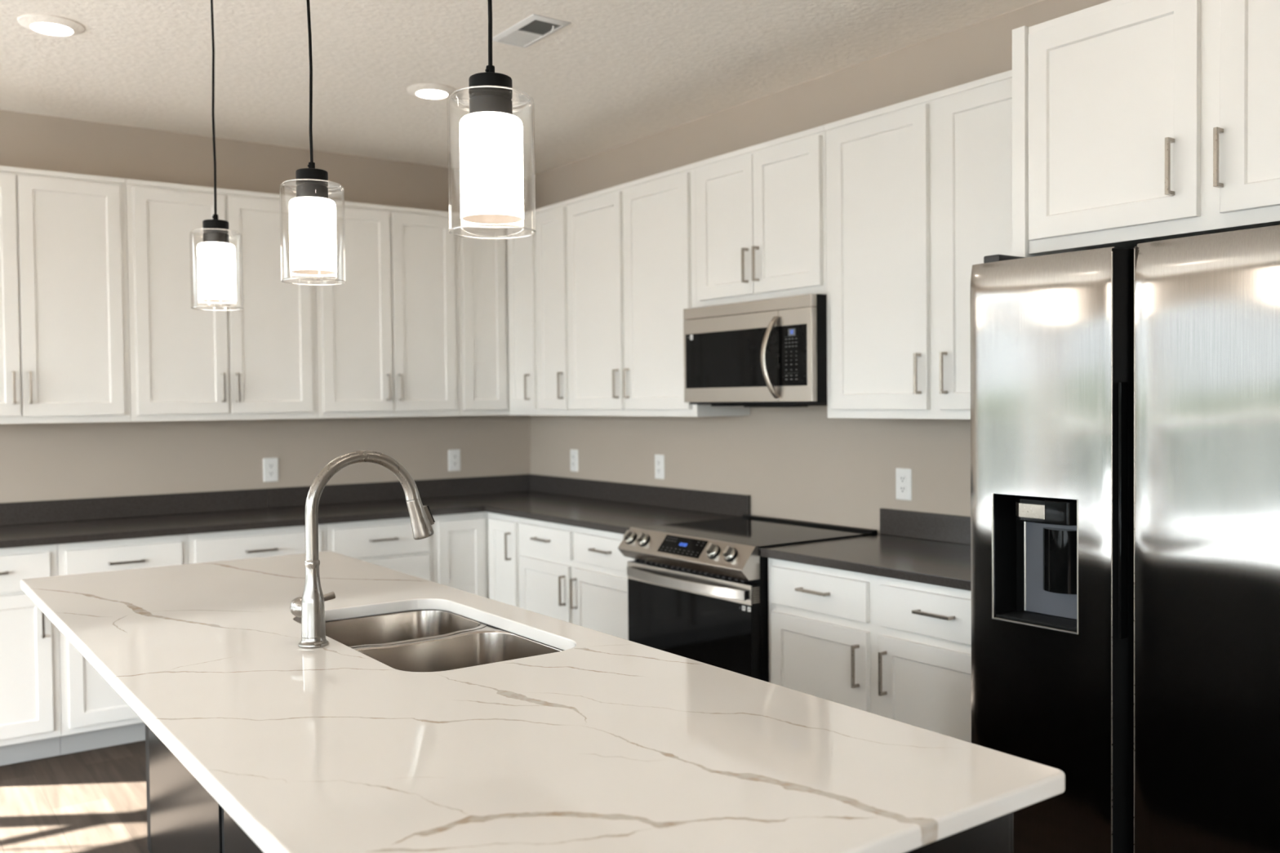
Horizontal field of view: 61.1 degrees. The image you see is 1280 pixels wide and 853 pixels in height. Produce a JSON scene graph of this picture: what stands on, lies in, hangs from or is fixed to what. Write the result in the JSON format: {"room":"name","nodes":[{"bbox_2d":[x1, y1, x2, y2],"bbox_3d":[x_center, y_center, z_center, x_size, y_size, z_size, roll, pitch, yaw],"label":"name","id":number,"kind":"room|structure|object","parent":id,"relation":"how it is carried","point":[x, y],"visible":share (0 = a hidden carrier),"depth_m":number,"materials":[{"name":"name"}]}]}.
{"room":"kitchen","nodes":[
{"label":"kitchen","id":0,"kind":"room"},
{"bbox_2d":[0,740,150,852],"bbox_3d":[-0.689,1.486,0.562,7.280,0.100,9.780,-2,2,-36],"label":"floor","id":1,"kind":"structure","parent":0,"point":[93,801],"depth_m":3.95,"materials":[{"name":"brown wood"}]},
{"bbox_2d":[0,544,61,765],"bbox_3d":[-2.750,0.921,4.515,0.516,0.882,0.656,-2,2,-36],"label":"base cabinet","id":2,"kind":"object","parent":1,"relation":"on","point":[30,718],"visible":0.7,"depth_m":4.37,"materials":[{"name":"white paint"}]},
{"bbox_2d":[57,534,187,755],"bbox_3d":[-2.336,0.910,4.815,0.504,0.882,0.656,-2,2,-36],"label":"base cabinet","id":3,"kind":"object","parent":1,"relation":"on","point":[93,715],"visible":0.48,"depth_m":4.52,"materials":[{"name":"white paint"}]},
{"bbox_2d":[186,524,326,564],"bbox_3d":[-1.881,0.897,5.143,0.616,0.882,0.656,-2,2,-36],"label":"base cabinet","id":4,"kind":"object","parent":1,"relation":"on","point":[210,547],"visible":0.24,"depth_m":4.87,"materials":[{"name":"white paint"}]},
{"bbox_2d":[325,517,432,581],"bbox_3d":[-1.413,0.885,5.482,0.539,0.882,0.656,-2,2,-36],"label":"base cabinet","id":5,"kind":"object","parent":1,"relation":"on","point":[390,544],"visible":0.28,"depth_m":5.25,"materials":[{"name":"white paint"}]},
{"bbox_2d":[431,511,519,607],"bbox_3d":[-0.741,0.871,5.796,0.916,0.882,0.936,-2,2,-36],"label":"base cabinet","id":6,"kind":"object","parent":1,"relation":"on","point":[477,553],"visible":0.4,"depth_m":5.47,"materials":[{"name":"white paint"}]},
{"bbox_2d":[0,474,751,548],"bbox_3d":[-1.339,0.394,4.730,3.118,0.131,1.953,-2,2,-36],"label":"countertop","id":7,"kind":"structure","parent":6,"relation":"on","point":[613,507],"depth_m":5.23,"materials":[{"name":"grey stone"}]},
{"bbox_2d":[518,517,635,639],"bbox_3d":[-0.064,0.881,5.082,0.656,0.882,1.012,-2,2,-36],"label":"base cabinet","id":8,"kind":"object","parent":1,"relation":"on","point":[577,575],"visible":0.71,"depth_m":4.88,"materials":[{"name":"white paint"}]},
{"bbox_2d":[145,724,1013,852],"bbox_3d":[-0.527,0.946,2.516,0.591,0.881,2.866,-2,2,-36],"label":"kitchen island","id":9,"kind":"object","parent":1,"relation":"on","point":[183,816],"visible":0.09,"depth_m":2.98,"materials":[{"name":"black wood"}]},
{"bbox_2d":[20,551,1065,852],"bbox_3d":[-0.648,0.492,2.426,0.978,0.030,2.926,-2,2,-36],"label":"island countertop","id":10,"kind":"structure","parent":9,"relation":"on","point":[604,743],"depth_m":1.69,"materials":[{"name":"white stone"}]},
{"bbox_2d":[289,450,435,648],"bbox_3d":[-0.624,0.264,2.459,0.321,0.423,0.104,-2,2,-36],"label":"kitchen faucet","id":11,"kind":"object","parent":10,"relation":"on","point":[310,607],"visible":1,"depth_m":2.37,"materials":[{"name":"silver metal"}]},
{"bbox_2d":[325,609,563,671],"bbox_3d":[-0.497,0.612,2.529,0.458,0.215,0.810,-2,2,-36],"label":"sink","id":12,"kind":"object","parent":10,"relation":"in","point":[417,640],"visible":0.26,"depth_m":2.64,"materials":[{"name":"silver metal"}]},
{"bbox_2d":[325,609,487,647],"bbox_3d":[-0.633,0.609,2.717,0.458,0.215,0.346,-2,2,-36],"label":"basin","id":13,"kind":"object","parent":12,"relation":"in","point":[417,625],"depth_m":2.86,"materials":[{"name":"silver metal"}]},
{"bbox_2d":[353,629,563,671],"bbox_3d":[-0.394,0.614,2.386,0.458,0.215,0.456,-2,2,-36],"label":"basin","id":14,"kind":"object","parent":12,"relation":"in","point":[472,647],"depth_m":2.59,"materials":[{"name":"silver metal"}]},
{"bbox_2d":[617,514,877,682],"bbox_3d":[0.420,0.870,4.330,0.709,0.930,0.766,-2,2,-36],"label":"electric range","id":15,"kind":"object","parent":1,"relation":"on","point":[698,591],"visible":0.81,"depth_m":4.11,"materials":[{"name":"black glass"}]},
{"bbox_2d":[636,517,871,547],"bbox_3d":[0.435,0.417,4.333,0.582,0.006,0.766,-2,2,-36],"label":"cooktop","id":16,"kind":"object","parent":15,"relation":"in","point":[754,532],"depth_m":4.28,"materials":[{"name":"black glass"}]},
{"bbox_2d":[768,558,971,742],"bbox_3d":[0.980,0.904,3.640,0.656,0.882,1.000,-2,2,-36],"label":"base cabinet","id":17,"kind":"object","parent":1,"relation":"on","point":[895,649],"visible":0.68,"depth_m":3.47,"materials":[{"name":"white paint"}]},
{"bbox_2d":[760,507,971,591],"bbox_3d":[0.981,0.397,3.633,0.644,0.131,1.002,-2,2,-36],"label":"countertop","id":18,"kind":"structure","parent":17,"relation":"on","point":[933,548],"depth_m":3.77,"materials":[{"name":"grey stone"}]},
{"bbox_2d":[969,224,1279,852],"bbox_3d":[1.473,0.449,2.794,0.776,1.818,0.913,-2,2,-36],"label":"refrigerator","id":19,"kind":"object","parent":1,"relation":"on","point":[1125,402],"visible":0.94,"depth_m":2.59,"materials":[{"name":"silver metal"}]},
{"bbox_2d":[0,109,530,502],"bbox_3d":[-3.529,-0.010,4.433,7.280,2.765,0.140,-2,2,-36],"label":"wall","id":20,"kind":"structure","parent":0,"point":[52,461],"depth_m":5.38,"materials":[{"name":"beige paint"}]},
{"bbox_2d":[0,165,130,424],"bbox_3d":[-2.715,-0.556,4.706,0.860,1.086,0.353,-2,2,-36],"label":"upper cabinet","id":21,"kind":"object","parent":20,"relation":"attached to","point":[64,331],"visible":1,"depth_m":4.69,"materials":[{"name":"white paint"}]},
{"bbox_2d":[0,488,267,525],"bbox_3d":[-2.533,0.383,5.058,1.569,0.100,0.020,-2,2,-36],"label":"backsplash","id":22,"kind":"structure","parent":20,"relation":"attached to","point":[116,507],"depth_m":5.13,"materials":[{"name":"grey stone"}]},
{"bbox_2d":[125,178,317,422],"bbox_3d":[-2.021,-0.575,5.208,0.852,1.086,0.353,-2,2,-36],"label":"upper cabinet","id":23,"kind":"object","parent":20,"relation":"attached to","point":[258,361],"visible":0.88,"depth_m":5.06,"materials":[{"name":"white paint"}]},
{"bbox_2d":[262,457,278,482],"bbox_3d":[-1.884,0.221,5.535,0.076,0.122,0.008,-2,2,-36],"label":"wall outlet","id":24,"kind":"object","parent":20,"relation":"attached to","point":[270,465],"visible":1,"depth_m":5.53,"materials":[{"name":"white plastic"}]},
{"bbox_2d":[267,471,274,476],"bbox_3d":[-1.882,0.241,5.533,0.033,0.029,0.002,-2,2,-36],"label":"socket","id":25,"kind":"object","parent":24,"relation":"attached to","point":[270,473],"depth_m":5.53,"materials":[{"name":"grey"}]},
{"bbox_2d":[267,462,274,468],"bbox_3d":[-1.883,0.202,5.532,0.033,0.029,0.002,-2,2,-36],"label":"socket","id":26,"kind":"object","parent":24,"relation":"attached to","point":[270,465],"depth_m":5.53,"materials":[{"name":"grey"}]},
{"bbox_2d":[315,200,458,418],"bbox_3d":[-1.362,-0.593,5.684,0.771,1.086,0.353,-2,2,-36],"label":"upper cabinet","id":27,"kind":"object","parent":20,"relation":"attached to","point":[387,336],"visible":0.85,"depth_m":5.57,"materials":[{"name":"white paint"}]},
{"bbox_2d":[266,474,528,508],"bbox_3d":[-1.278,0.349,5.966,1.526,0.100,0.020,-2,2,-36],"label":"backsplash","id":28,"kind":"structure","parent":20,"relation":"attached to","point":[280,497],"depth_m":5.91,"materials":[{"name":"grey stone"}]},
{"bbox_2d":[448,448,460,471],"bbox_3d":[-1.050,0.191,6.138,0.076,0.122,0.008,-2,2,-36],"label":"wall outlet","id":29,"kind":"object","parent":20,"relation":"attached to","point":[454,455],"visible":1,"depth_m":6.13,"materials":[{"name":"white plastic"}]},
{"bbox_2d":[452,453,457,459],"bbox_3d":[-1.048,0.171,6.135,0.033,0.029,0.002,-2,2,-36],"label":"socket","id":30,"kind":"object","parent":29,"relation":"attached to","point":[454,455],"depth_m":6.13,"materials":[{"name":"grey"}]},
{"bbox_2d":[452,461,457,466],"bbox_3d":[-1.048,0.210,6.136,0.033,0.029,0.002,-2,2,-36],"label":"socket","id":31,"kind":"object","parent":29,"relation":"attached to","point":[454,463],"depth_m":6.14,"materials":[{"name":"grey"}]},
{"bbox_2d":[0,0,1042,177],"bbox_3d":[-0.717,-1.378,0.494,7.280,0.100,9.780,-2,2,-36],"label":"ceiling","id":32,"kind":"structure","parent":0,"point":[622,72],"depth_m":4.19,"materials":[{"name":"white paint"}]},
{"bbox_2d":[17,13,85,35],"bbox_3d":[-2.036,-1.382,3.752,0.208,0.018,0.208,-2,2,-36],"label":"recessed light","id":33,"kind":"object","parent":32,"relation":"in","point":[50,24],"visible":1,"depth_m":3.72,"materials":[{"name":"white"}]},
{"bbox_2d":[189,0,243,311],"bbox_3d":[-1.272,-0.870,3.238,0.148,1.034,0.148,-2,2,-36],"label":"pendant lamp","id":34,"kind":"object","parent":32,"relation":"hanging from","point":[216,262],"visible":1,"depth_m":3.21,"materials":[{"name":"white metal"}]},
{"bbox_2d":[196,241,235,302],"bbox_3d":[-1.268,-0.462,3.248,0.107,0.172,0.107,-2,2,-36],"label":"diffuser","id":35,"kind":"object","parent":34,"relation":"attached to","point":[216,262],"depth_m":3.20,"materials":[{"name":"white glass"}]},
{"bbox_2d":[279,0,346,285],"bbox_3d":[-0.777,-0.858,2.554,0.148,1.034,0.148,-2,2,-36],"label":"pendant lamp","id":36,"kind":"object","parent":32,"relation":"hanging from","point":[312,215],"visible":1,"depth_m":2.53,"materials":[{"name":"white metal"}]},
{"bbox_2d":[288,196,337,275],"bbox_3d":[-0.773,-0.451,2.564,0.107,0.172,0.107,-2,2,-36],"label":"diffuser","id":37,"kind":"object","parent":36,"relation":"attached to","point":[312,220],"depth_m":2.52,"materials":[{"name":"white glass"}]},
{"bbox_2d":[406,83,457,98],"bbox_3d":[-0.881,-1.413,4.590,0.208,0.018,0.208,-2,2,-36],"label":"recessed light","id":38,"kind":"object","parent":32,"relation":"in","point":[428,91],"visible":0.98,"depth_m":4.55,"materials":[{"name":"white"}]},
{"bbox_2d":[447,0,536,239],"bbox_3d":[-0.256,-0.847,1.834,0.148,1.034,0.148,-2,2,-36],"label":"pendant lamp","id":39,"kind":"object","parent":32,"relation":"hanging from","point":[491,137],"visible":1,"depth_m":1.80,"materials":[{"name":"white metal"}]},
{"bbox_2d":[459,111,524,224],"bbox_3d":[-0.252,-0.439,1.844,0.107,0.172,0.107,-2,2,-36],"label":"diffuser","id":40,"kind":"object","parent":39,"relation":"attached to","point":[491,143],"depth_m":1.80,"materials":[{"name":"white glass"}]},
{"bbox_2d":[492,13,571,47],"bbox_3d":[-0.394,-1.398,3.866,0.152,0.024,0.313,-2,2,-36],"label":"ceiling vent","id":41,"kind":"object","parent":32,"relation":"in","point":[534,28],"visible":1,"depth_m":3.84,"materials":[{"name":"white paint"}]},
{"bbox_2d":[527,0,1110,534],"bbox_3d":[2.230,-0.023,2.563,0.140,2.765,9.640,-2,2,-36],"label":"wall","id":42,"kind":"structure","parent":0,"point":[802,464],"depth_m":4.61,"materials":[{"name":"beige paint"}]},
{"bbox_2d":[456,209,539,416],"bbox_3d":[-0.723,-0.606,5.981,0.610,1.086,0.622,-2,2,-36],"label":"upper cabinet","id":43,"kind":"object","parent":42,"relation":"attached to","point":[496,277],"visible":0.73,"depth_m":5.87,"materials":[{"name":"white paint"}]},
{"bbox_2d":[535,200,570,415],"bbox_3d":[-0.345,-0.603,5.677,0.353,1.086,0.309,-2,2,-36],"label":"upper cabinet","id":44,"kind":"object","parent":42,"relation":"attached to","point":[551,220],"visible":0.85,"depth_m":5.59,"materials":[{"name":"white paint"}]},
{"bbox_2d":[569,449,577,471],"bbox_3d":[-0.369,0.189,6.036,0.008,0.122,0.076,-2,2,-36],"label":"wall outlet","id":45,"kind":"object","parent":42,"relation":"attached to","point":[573,453],"visible":1,"depth_m":6.03,"materials":[{"name":"white plastic"}]},
{"bbox_2d":[528,474,751,516],"bbox_3d":[-0.084,0.345,5.637,0.020,0.100,1.953,-2,2,-36],"label":"backsplash","id":46,"kind":"structure","parent":42,"relation":"attached to","point":[704,501],"depth_m":5.45,"materials":[{"name":"grey stone"}]},
{"bbox_2d":[567,163,750,417],"bbox_3d":[0.045,-0.594,5.138,0.353,1.086,1.019,-2,2,-36],"label":"upper cabinet","id":47,"kind":"object","parent":42,"relation":"attached to","point":[632,245],"visible":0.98,"depth_m":5.00,"materials":[{"name":"white paint"}]},
{"bbox_2d":[654,454,664,479],"bbox_3d":[0.096,0.201,5.395,0.008,0.122,0.076,-2,2,-36],"label":"wall outlet","id":48,"kind":"object","parent":42,"relation":"attached to","point":[659,459],"visible":1,"depth_m":5.39,"materials":[{"name":"white plastic"}]},
{"bbox_2d":[656,467,661,473],"bbox_3d":[0.094,0.220,5.394,0.002,0.029,0.033,-2,2,-36],"label":"socket","id":49,"kind":"object","parent":48,"relation":"attached to","point":[658,469],"depth_m":5.39,"materials":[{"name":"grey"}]},
{"bbox_2d":[656,460,661,466],"bbox_3d":[0.093,0.181,5.393,0.002,0.029,0.033,-2,2,-36],"label":"socket","id":50,"kind":"object","parent":48,"relation":"attached to","point":[658,462],"depth_m":5.39,"materials":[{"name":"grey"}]},
{"bbox_2d":[693,124,826,307],"bbox_3d":[0.567,-0.813,4.409,0.353,0.624,0.767,-2,2,-36],"label":"upper cabinet","id":51,"kind":"object","parent":42,"relation":"attached to","point":[761,208],"visible":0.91,"depth_m":4.28,"materials":[{"name":"white paint"}]},
{"bbox_2d":[683,293,826,407],"bbox_3d":[0.540,-0.289,4.397,0.431,0.420,0.765,-2,2,-36],"label":"microwave","id":52,"kind":"object","parent":51,"relation":"attached to","point":[768,353],"visible":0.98,"depth_m":4.23,"materials":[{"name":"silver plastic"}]},
{"bbox_2d":[895,467,911,500],"bbox_3d":[1.005,0.220,4.138,0.008,0.122,0.076,-2,2,-36],"label":"wall outlet","id":53,"kind":"object","parent":42,"relation":"attached to","point":[903,476],"visible":1,"depth_m":4.13,"materials":[{"name":"white plastic"}]},
{"bbox_2d":[899,485,906,493],"bbox_3d":[1.003,0.240,4.138,0.002,0.029,0.033,-2,2,-36],"label":"socket","id":54,"kind":"object","parent":53,"relation":"attached to","point":[902,488],"depth_m":4.14,"materials":[{"name":"grey plastic"}]},
{"bbox_2d":[899,475,906,483],"bbox_3d":[1.003,0.201,4.137,0.002,0.029,0.033,-2,2,-36],"label":"socket","id":55,"kind":"object","parent":53,"relation":"attached to","point":[902,477],"depth_m":4.13,"materials":[{"name":"grey plastic"}]},
{"bbox_2d":[824,69,1012,419],"bbox_3d":[1.095,-0.570,3.688,0.353,1.086,1.023,-2,2,-36],"label":"upper cabinet","id":56,"kind":"object","parent":42,"relation":"attached to","point":[919,189],"visible":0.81,"depth_m":3.68,"materials":[{"name":"white paint"}]},
{"bbox_2d":[880,507,970,545],"bbox_3d":[1.234,0.374,3.816,0.020,0.100,1.002,-2,2,-36],"label":"backsplash","id":57,"kind":"structure","parent":42,"relation":"attached to","point":[949,528],"depth_m":4.03,"materials":[{"name":"grey stone"}]},
{"bbox_2d":[1012,0,1279,257],"bbox_3d":[1.577,-0.774,2.752,0.660,0.646,1.050,-2,2,-36],"label":"upper cabinet","id":58,"kind":"object","parent":42,"relation":"attached to","point":[1135,122],"visible":0.87,"depth_m":2.70,"materials":[{"name":"white paint"}]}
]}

